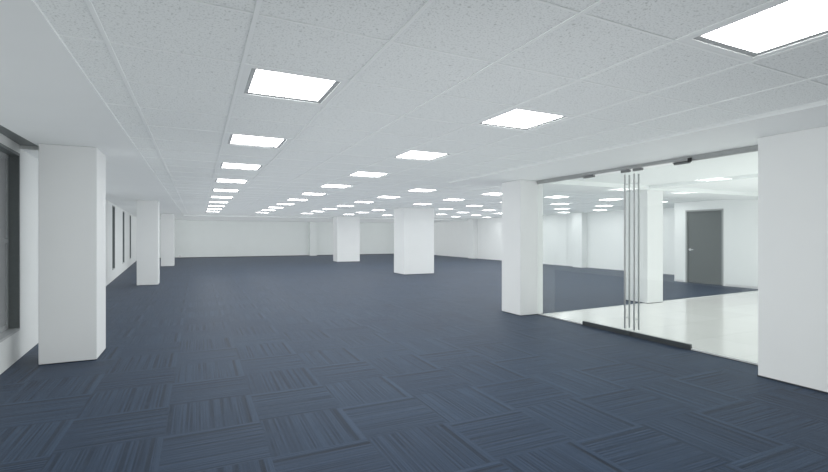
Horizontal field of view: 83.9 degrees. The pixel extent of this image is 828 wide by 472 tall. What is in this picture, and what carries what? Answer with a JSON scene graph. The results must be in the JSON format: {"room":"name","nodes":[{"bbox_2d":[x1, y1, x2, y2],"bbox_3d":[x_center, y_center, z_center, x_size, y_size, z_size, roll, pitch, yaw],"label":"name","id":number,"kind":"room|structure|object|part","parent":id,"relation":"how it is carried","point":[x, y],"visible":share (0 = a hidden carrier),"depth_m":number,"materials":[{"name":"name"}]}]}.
{"room":"open-plan office","nodes":[
{"label":"open-plan office","id":0,"kind":"room"},
{"bbox_2d":[0,133,136,374],"bbox_3d":[-8.902,0.025,13.302,0.160,2.750,33.100,0,0,-28],"label":"wall","id":1,"kind":"structure","parent":0,"point":[15,346],"depth_m":5.67,"materials":[{"name":"white paint"}]},
{"bbox_2d":[0,143,19,342],"bbox_3d":[-4.358,0.070,4.868,0.152,2.000,0.780,0,0,-28],"label":"window","id":2,"kind":"structure","parent":1,"relation":"in","point":[9,158],"depth_m":5.18,"materials":[{"name":"grey"}]},
{"bbox_3d":[-4.398,0.075,4.847,0.010,1.870,0.640,0,0,-28],"label":"pane","id":3,"kind":"part","parent":2,"relation":"part of","materials":[{"name":"grey"}]},
{"bbox_3d":[-4.398,0.072,4.847,0.040,1.945,0.720,0,0,-28],"label":"sash","id":4,"kind":"part","parent":2,"relation":"part of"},
{"bbox_3d":[-4.358,1.058,4.868,0.152,0.025,0.720,0,0,-28],"label":"sill","id":5,"kind":"part","parent":2,"relation":"part of","materials":[{"name":"white paint"}]},
{"bbox_2d":[0,125,36,145],"bbox_3d":[-2.889,-1.045,1.948,0.380,0.030,7.380,0,0,-25],"label":"trim","id":6,"kind":"structure","parent":1,"relation":"attached to","point":[9,134],"depth_m":4.85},
{"bbox_2d":[112,205,114,269],"bbox_3d":[-9.531,0.070,14.508,0.152,2.000,0.780,0,0,-28],"label":"window","id":7,"kind":"structure","parent":1,"relation":"in","point":[113,207],"depth_m":14.84,"materials":[{"name":"grey glass"}]},
{"bbox_2d":[123,211,124,262],"bbox_3d":[-11.328,0.070,17.856,0.152,2.000,0.780,0,0,-28],"label":"window","id":8,"kind":"structure","parent":1,"relation":"in","point":[123,211],"depth_m":18.19,"materials":[{"name":"grey glass"}]},
{"bbox_3d":[-11.331,0.070,17.855,0.144,2.000,0.780,0,0,-28],"label":"frame","id":9,"kind":"part","parent":8,"relation":"part of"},
{"bbox_2d":[130,215,130,258],"bbox_3d":[-13.124,0.070,21.205,0.152,2.000,0.780,0,0,-28],"label":"window","id":10,"kind":"structure","parent":1,"relation":"in","point":[130,215],"depth_m":21.55,"materials":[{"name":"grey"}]},
{"bbox_2d":[0,0,185,219],"bbox_3d":[-8.428,-1.169,13.444,2.598,0.362,32.900,0,0,-25],"label":"ceiling","id":11,"kind":"structure","parent":0,"point":[46,97],"depth_m":3.53,"materials":[{"name":"white paint"}]},
{"bbox_2d":[160,219,393,257],"bbox_3d":[-8.212,0.025,31.794,19.100,2.750,0.150,0,0,-25],"label":"wall","id":12,"kind":"structure","parent":0,"point":[192,238],"depth_m":30.81,"materials":[{"name":"grey paint"}]},
{"bbox_2d":[179,254,367,257],"bbox_3d":[-8.089,1.385,31.765,18.500,0.030,0.006,0,0,-25],"label":"baseboard","id":13,"kind":"structure","parent":12,"relation":"attached to","point":[360,254],"depth_m":30.41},
{"bbox_2d":[309,222,316,255],"bbox_3d":[-7.034,0.235,32.108,0.500,2.330,0.280,0,0,-25],"label":"pilaster","id":14,"kind":"object","parent":12,"relation":"attached to","point":[312,225],"depth_m":31.98,"materials":[{"name":"grey paint"}]},
{"bbox_2d":[183,215,467,222],"bbox_3d":[-5.360,-1.140,28.851,16.030,0.420,7.600,0,0,-25],"label":"ceiling","id":15,"kind":"structure","parent":0,"point":[187,217],"depth_m":26.80,"materials":[{"name":"white paint"}]},
{"bbox_2d":[0,254,827,471],"bbox_3d":[-1.269,1.425,16.853,19.200,0.051,33.200,0,0,-25],"label":"floor","id":16,"kind":"structure","parent":0,"point":[319,363],"depth_m":4.39,"materials":[{"name":"blue carpet"}]},
{"bbox_2d":[38,144,105,364],"bbox_3d":[-3.918,0.206,5.318,0.526,2.388,0.555,0,0,-25],"label":"square column","id":17,"kind":"structure","parent":16,"relation":"on","point":[71,179],"depth_m":5.07,"materials":[{"name":"white paint"}]},
{"bbox_3d":[-3.918,1.395,5.318,0.510,0.010,0.539,0,0,-25],"label":"skirting","id":18,"kind":"part","parent":17,"relation":"part of","materials":[{"name":"white paint"}]},
{"bbox_2d":[137,200,159,285],"bbox_3d":[-7.601,0.206,13.197,0.526,2.388,0.550,0,0,-25],"label":"square column","id":19,"kind":"structure","parent":16,"relation":"on","point":[148,211],"depth_m":12.96,"materials":[{"name":"white paint"}]},
{"bbox_2d":[161,214,174,265],"bbox_3d":[-11.311,0.206,21.177,0.530,2.388,0.550,0,0,-25],"label":"square column","id":20,"kind":"structure","parent":16,"relation":"on","point":[167,220],"depth_m":20.93,"materials":[{"name":"white paint"}]},
{"bbox_2d":[333,217,359,261],"bbox_3d":[-3.664,0.200,24.996,1.250,2.400,0.820,0,0,-25],"label":"square column","id":21,"kind":"structure","parent":16,"relation":"on","point":[346,230],"depth_m":24.64,"materials":[{"name":"white paint"}]},
{"bbox_2d":[394,208,433,274],"bbox_3d":[-0.009,0.200,17.145,1.210,2.400,0.940,0,0,-25],"label":"square column","id":22,"kind":"structure","parent":16,"relation":"on","point":[413,227],"depth_m":16.74,"materials":[{"name":"white paint"}]},
{"bbox_2d":[502,180,542,315],"bbox_3d":[1.959,0.215,8.366,0.495,2.370,0.550,0,0,-25],"label":"square column","id":23,"kind":"structure","parent":16,"relation":"on","point":[522,200],"depth_m":8.16,"materials":[{"name":"white paint"}]},
{"bbox_2d":[537,176,582,324],"bbox_3d":[2.425,0.233,7.695,0.044,2.330,1.052,0,0,-25],"label":"glass wall","id":24,"kind":"structure","parent":16,"relation":"on","point":[579,176],"depth_m":7.64,"materials":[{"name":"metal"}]},
{"bbox_2d":[546,291,752,313],"bbox_3d":[5.649,1.397,10.006,7.773,0.006,0.024,0,0,-28],"label":"trim","id":25,"kind":"structure","parent":24,"relation":"attached to","point":[749,291],"depth_m":9.32,"materials":[{"name":"metal"}]},
{"bbox_2d":[626,190,662,303],"bbox_3d":[4.890,0.230,9.822,0.470,2.340,0.560,0,0,-25],"label":"square column","id":26,"kind":"structure","parent":16,"relation":"on","point":[651,201],"depth_m":9.60,"materials":[{"name":"white paint"}]},
{"bbox_2d":[691,149,757,364],"bbox_3d":[3.594,0.233,5.198,0.044,2.330,0.957,0,0,-25],"label":"glass wall","id":27,"kind":"structure","parent":16,"relation":"on","point":[753,150],"depth_m":5.25,"materials":[{"name":"glass"}]},
{"bbox_2d":[583,157,691,349],"bbox_3d":[3.026,0.225,6.411,0.112,2.343,1.768,0,0,-25],"label":"door","id":28,"kind":"structure","parent":27,"relation":"in","point":[690,158],"depth_m":6.35,"materials":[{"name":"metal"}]},
{"bbox_3d":[2.838,1.365,6.812,0.044,0.062,0.882,0,0,-25],"label":"rail","id":29,"kind":"part","parent":28,"relation":"part of","materials":[{"name":"metal"}]},
{"bbox_3d":[2.967,0.225,6.465,0.050,2.150,0.023,0,0,-25],"label":"pull handle","id":30,"kind":"part","parent":28,"relation":"part of","materials":[{"name":"metal"}]},
{"bbox_3d":[3.023,0.225,6.491,0.050,2.150,0.023,0,0,-25],"label":"pull handle","id":31,"kind":"part","parent":28,"relation":"part of","materials":[{"name":"metal"}]},
{"bbox_3d":[3.031,0.225,6.327,0.050,2.150,0.023,0,0,-25],"label":"pull handle","id":32,"kind":"part","parent":28,"relation":"part of","materials":[{"name":"metal"}]},
{"bbox_3d":[3.087,0.225,6.354,0.050,2.150,0.023,0,0,-25],"label":"pull handle","id":33,"kind":"part","parent":28,"relation":"part of","materials":[{"name":"metal"}]},
{"bbox_3d":[3.208,1.365,6.022,0.044,0.062,0.847,0,0,-25],"label":"rail","id":34,"kind":"part","parent":28,"relation":"part of","materials":[{"name":"metal"}]},
{"bbox_2d":[35,0,827,218],"bbox_3d":[1.478,-1.160,13.739,15.180,0.380,25.029,0,0,-25],"label":"ceiling","id":35,"kind":"structure","parent":0,"point":[489,30],"depth_m":3.27,"materials":[{"name":"tile"}]},
{"bbox_2d":[207,201,229,202],"bbox_3d":[-5.878,-1.009,13.882,0.652,0.022,0.668,0,0,-25],"label":"recessed light","id":36,"kind":"object","parent":35,"relation":"in","point":[207,201],"visible":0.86,"depth_m":14.04,"materials":[{"name":"white paint"}]},
{"bbox_2d":[208,196,234,198],"bbox_3d":[-5.038,-1.009,12.089,0.652,0.022,0.668,0,0,-25],"label":"recessed light","id":37,"kind":"object","parent":35,"relation":"in","point":[209,196],"visible":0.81,"depth_m":12.22,"materials":[{"name":"white paint"}]},
{"bbox_2d":[210,189,241,192],"bbox_3d":[-4.198,-1.009,10.296,0.652,0.022,0.668,0,0,-25],"label":"recessed light","id":38,"kind":"object","parent":35,"relation":"in","point":[211,190],"visible":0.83,"depth_m":10.32,"materials":[{"name":"white paint"}]},
{"bbox_2d":[214,189,237,191],"bbox_3d":[-4.198,-1.014,10.296,0.492,0.013,0.492,0,0,-25],"label":"diffuser","id":39,"kind":"object","parent":38,"relation":"attached to","point":[215,190],"depth_m":10.32,"materials":[{"name":"white plastic"}]},
{"bbox_2d":[213,179,251,183],"bbox_3d":[-3.358,-1.009,8.503,0.652,0.022,0.668,0,0,-25],"label":"recessed light","id":40,"kind":"object","parent":35,"relation":"in","point":[214,180],"visible":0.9,"depth_m":8.59,"materials":[{"name":"white paint"}]},
{"bbox_2d":[217,179,246,182],"bbox_3d":[-3.358,-1.014,8.503,0.492,0.013,0.492,0,0,-25],"label":"diffuser","id":41,"kind":"object","parent":40,"relation":"attached to","point":[218,180],"depth_m":8.60,"materials":[{"name":"white plastic"}]},
{"bbox_2d":[217,162,266,170],"bbox_3d":[-2.518,-1.009,6.710,0.652,0.022,0.668,0,0,-25],"label":"recessed light","id":42,"kind":"object","parent":35,"relation":"in","point":[220,165],"visible":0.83,"depth_m":6.73,"materials":[{"name":"white paint"}]},
{"bbox_3d":[-2.518,-1.008,6.710,0.552,0.012,0.566,0,0,-25],"label":"light frame","id":43,"kind":"part","parent":42,"relation":"part of","materials":[{"name":"white metal"}]},
{"bbox_2d":[222,163,259,169],"bbox_3d":[-2.518,-1.014,6.710,0.492,0.013,0.492,0,0,-25],"label":"diffuser","id":44,"kind":"object","parent":42,"relation":"attached to","point":[224,165],"depth_m":6.73,"materials":[{"name":"white plastic"}]},
{"bbox_2d":[223,133,291,148],"bbox_3d":[-1.678,-1.009,4.917,0.652,0.022,0.668,0,0,-25],"label":"recessed light","id":45,"kind":"object","parent":35,"relation":"in","point":[230,139],"visible":0.9,"depth_m":4.94,"materials":[{"name":"white paint"}]},
{"bbox_2d":[231,135,283,146],"bbox_3d":[-1.678,-1.014,4.917,0.492,0.013,0.492,0,0,-25],"label":"diffuser","id":46,"kind":"object","parent":45,"relation":"attached to","point":[242,140],"depth_m":4.94,"materials":[{"name":"white plastic"}]},
{"bbox_2d":[237,65,348,105],"bbox_3d":[-0.838,-1.009,3.124,0.652,0.022,0.668,0,0,-25],"label":"recessed light","id":47,"kind":"object","parent":35,"relation":"in","point":[259,82],"visible":0.94,"depth_m":3.10,"materials":[{"name":"white paint"}]},
{"bbox_2d":[249,69,334,100],"bbox_3d":[-0.838,-1.014,3.124,0.492,0.013,0.492,0,0,-25],"label":"diffuser","id":48,"kind":"object","parent":47,"relation":"attached to","point":[261,82],"depth_m":3.12,"materials":[{"name":"white plastic"}]},
{"bbox_2d":[286,199,308,200],"bbox_3d":[-3.266,-1.009,12.973,0.652,0.022,0.668,0,0,-25],"label":"recessed light","id":49,"kind":"object","parent":35,"relation":"in","point":[287,199],"visible":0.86,"depth_m":13.15,"materials":[{"name":"white paint"}]},
{"bbox_2d":[299,193,327,195],"bbox_3d":[-2.426,-1.009,11.180,0.652,0.022,0.668,0,0,-25],"label":"recessed light","id":50,"kind":"object","parent":35,"relation":"in","point":[314,194],"visible":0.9,"depth_m":11.32,"materials":[{"name":"white paint"}]},
{"bbox_2d":[304,193,323,194],"bbox_3d":[-2.426,-1.014,11.180,0.492,0.013,0.492,0,0,-25],"label":"diffuser","id":51,"kind":"object","parent":50,"relation":"attached to","point":[304,193],"depth_m":11.31,"materials":[{"name":"white plastic"}]},
{"bbox_2d":[319,184,352,188],"bbox_3d":[-1.586,-1.009,9.387,0.652,0.022,0.668,0,0,-25],"label":"recessed light","id":52,"kind":"object","parent":35,"relation":"in","point":[324,185],"visible":0.84,"depth_m":9.47,"materials":[{"name":"white paint"}]},
{"bbox_2d":[322,185,347,187],"bbox_3d":[-1.586,-1.014,9.387,0.492,0.013,0.492,0,0,-25],"label":"diffuser","id":53,"kind":"object","parent":52,"relation":"attached to","point":[325,186],"depth_m":9.47,"materials":[{"name":"white plastic"}]},
{"bbox_2d":[352,201,374,202],"bbox_3d":[-1.494,-1.009,13.858,0.652,0.022,0.668,0,0,-25],"label":"recessed light","id":54,"kind":"object","parent":35,"relation":"in","point":[357,201],"visible":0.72,"depth_m":14.02,"materials":[{"name":"white paint"}]},
{"bbox_2d":[346,171,390,177],"bbox_3d":[-0.746,-1.009,7.594,0.652,0.022,0.668,0,0,-25],"label":"recessed light","id":55,"kind":"object","parent":35,"relation":"in","point":[357,173],"visible":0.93,"depth_m":7.61,"materials":[{"name":"white paint"}]},
{"bbox_2d":[352,172,384,176],"bbox_3d":[-0.746,-1.014,7.594,0.492,0.013,0.492,0,0,-25],"label":"diffuser","id":56,"kind":"object","parent":55,"relation":"attached to","point":[358,174],"depth_m":7.61,"materials":[{"name":"white plastic"}]},
{"bbox_2d":[375,196,401,198],"bbox_3d":[-0.654,-1.009,12.065,0.652,0.022,0.668,0,0,-25],"label":"recessed light","id":57,"kind":"object","parent":35,"relation":"in","point":[390,197],"visible":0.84,"depth_m":12.21,"materials":[{"name":"white paint"}]},
{"bbox_2d":[391,150,454,161],"bbox_3d":[0.094,-1.009,5.801,0.652,0.022,0.668,0,0,-25],"label":"recessed light","id":58,"kind":"object","parent":35,"relation":"in","point":[410,154],"visible":0.91,"depth_m":5.80,"materials":[{"name":"white paint"}]},
{"bbox_2d":[397,151,445,159],"bbox_3d":[0.094,-1.014,5.801,0.492,0.013,0.492,0,0,-25],"label":"diffuser","id":59,"kind":"object","parent":58,"relation":"attached to","point":[414,155],"depth_m":5.80,"materials":[{"name":"white plastic"}]},
{"bbox_2d":[407,189,438,192],"bbox_3d":[0.186,-1.009,10.272,0.652,0.022,0.668,0,0,-25],"label":"recessed light","id":60,"kind":"object","parent":35,"relation":"in","point":[413,190],"visible":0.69,"depth_m":10.32,"materials":[{"name":"white paint"}]},
{"bbox_2d":[410,189,433,191],"bbox_3d":[0.186,-1.014,10.272,0.492,0.013,0.492,0,0,-25],"label":"diffuser","id":61,"kind":"object","parent":60,"relation":"attached to","point":[414,190],"depth_m":10.32,"materials":[{"name":"white plastic"}]},
{"bbox_2d":[58,0,827,218],"bbox_3d":[1.618,-1.008,13.954,16.030,0.025,25.300,0,0,-25],"label":"ceiling grid","id":62,"kind":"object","parent":35,"relation":"attached to","point":[255,14],"depth_m":3.40,"materials":[{"name":"white metal"}]},
{"bbox_2d":[442,199,466,200],"bbox_3d":[1.118,-1.009,12.950,0.652,0.022,0.668,0,0,-25],"label":"recessed light","id":63,"kind":"object","parent":35,"relation":"in","point":[445,199],"visible":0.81,"depth_m":12.89,"materials":[{"name":"white paint"}]},
{"bbox_2d":[480,193,501,195],"bbox_3d":[1.958,-1.009,11.157,0.652,0.022,0.668,0,0,-25],"label":"recessed light","id":64,"kind":"object","parent":35,"relation":"in","point":[491,194],"visible":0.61,"depth_m":11.32,"materials":[{"name":"white paint"}]},
{"bbox_2d":[485,193,501,194],"bbox_3d":[1.958,-1.014,11.157,0.492,0.013,0.492,0,0,-25],"label":"diffuser","id":65,"kind":"object","parent":64,"relation":"attached to","point":[486,193],"depth_m":11.32,"materials":[{"name":"white plastic"}]},
{"bbox_2d":[472,107,574,131],"bbox_3d":[0.934,-1.009,4.008,0.652,0.022,0.668,0,0,-25],"label":"recessed light","id":66,"kind":"object","parent":35,"relation":"in","point":[516,118],"visible":0.97,"depth_m":4.00,"materials":[{"name":"white paint"}]},
{"bbox_2d":[483,109,561,127],"bbox_3d":[0.934,-1.014,4.008,0.492,0.013,0.492,0,0,-25],"label":"diffuser","id":67,"kind":"object","parent":66,"relation":"attached to","point":[517,118],"depth_m":4.00,"materials":[{"name":"white plastic"}]},
{"bbox_2d":[543,196,567,198],"bbox_3d":[3.730,-1.009,12.042,0.652,0.022,0.668,0,0,-25],"label":"recessed light","id":68,"kind":"object","parent":35,"relation":"in","point":[555,197],"visible":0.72,"depth_m":12.19,"materials":[{"name":"white paint"}]},
{"bbox_2d":[597,199,623,200],"bbox_3d":[5.502,-1.009,12.926,0.652,0.022,0.668,0,0,-25],"label":"recessed light","id":69,"kind":"object","parent":35,"relation":"in","point":[603,199],"visible":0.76,"depth_m":12.89,"materials":[{"name":"white paint"}]},
{"bbox_2d":[680,0,827,61],"bbox_3d":[1.774,-1.009,2.215,0.652,0.022,0.668,0,0,-25],"label":"recessed light","id":70,"kind":"object","parent":35,"relation":"in","point":[781,25],"visible":0.99,"depth_m":2.26,"materials":[{"name":"white paint"}]},
{"bbox_2d":[434,208,673,274],"bbox_3d":[5.184,0.025,25.414,0.150,2.750,22.770,0,0,-25],"label":"wall","id":71,"kind":"structure","parent":0,"point":[605,230],"depth_m":21.51,"materials":[{"name":"white paint"}]},
{"bbox_2d":[468,219,476,258],"bbox_3d":[3.597,0.200,28.271,0.300,2.400,0.550,0,0,-25],"label":"column","id":72,"kind":"structure","parent":71,"relation":"attached to","point":[472,223],"depth_m":28.06,"materials":[{"name":"white paint"}]},
{"bbox_2d":[572,213,586,267],"bbox_3d":[7.309,0.200,20.347,0.300,2.400,0.550,0,0,-25],"label":"square column","id":73,"kind":"structure","parent":71,"relation":"attached to","point":[579,220],"depth_m":20.15,"materials":[{"name":"white paint"}]},
{"bbox_2d":[543,174,757,200],"bbox_3d":[7.104,-1.145,7.077,7.630,0.410,8.190,0,0,-25],"label":"beam","id":74,"kind":"structure","parent":0,"point":[679,189],"depth_m":9.32,"materials":[{"name":"white paint"}]},
{"bbox_2d":[674,200,757,285],"bbox_3d":[11.121,0.025,10.030,2.150,2.750,10.130,0,0,-25],"label":"wall","id":75,"kind":"structure","parent":0,"point":[740,218],"depth_m":12.62,"materials":[{"name":"white paint"}]},
{"bbox_2d":[685,209,722,285],"bbox_3d":[8.425,0.325,13.355,0.170,2.150,1.100,0,0,-25],"label":"door","id":76,"kind":"structure","parent":75,"relation":"in","point":[703,228],"depth_m":13.35,"materials":[{"name":"grey paint"}]},
{"bbox_2d":[674,279,757,288],"bbox_3d":[8.530,1.365,13.012,0.012,0.070,2.530,0,0,-25],"label":"baseboard","id":77,"kind":"structure","parent":75,"relation":"attached to","point":[678,280],"depth_m":12.49,"materials":[{"name":"metal"}]},
{"bbox_2d":[758,126,827,391],"bbox_3d":[4.516,0.215,3.137,0.760,2.370,3.550,0,0,-25],"label":"column","id":78,"kind":"structure","parent":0,"point":[792,166],"depth_m":4.30,"materials":[{"name":"white paint"}]},
{"bbox_2d":[537,314,757,365],"bbox_3d":[2.984,1.397,6.478,0.020,0.006,3.800,0,0,-25],"label":"trim","id":79,"kind":"structure","parent":78,"relation":"attached to","point":[537,314],"depth_m":5.83,"materials":[{"name":"metal"}]},
{"bbox_2d":[537,145,757,182],"bbox_3d":[2.999,-0.950,6.468,0.060,0.040,3.770,0,0,-25],"label":"trim","id":80,"kind":"structure","parent":78,"relation":"attached to","point":[754,146],"depth_m":6.04,"materials":[{"name":"grey metal"}]},
{"bbox_2d":[757,375,827,393],"bbox_3d":[4.481,1.393,3.206,0.764,0.014,3.404,0,0,-25],"label":"baseboard","id":81,"kind":"structure","parent":78,"relation":"attached to","point":[757,375],"depth_m":4.31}
]}

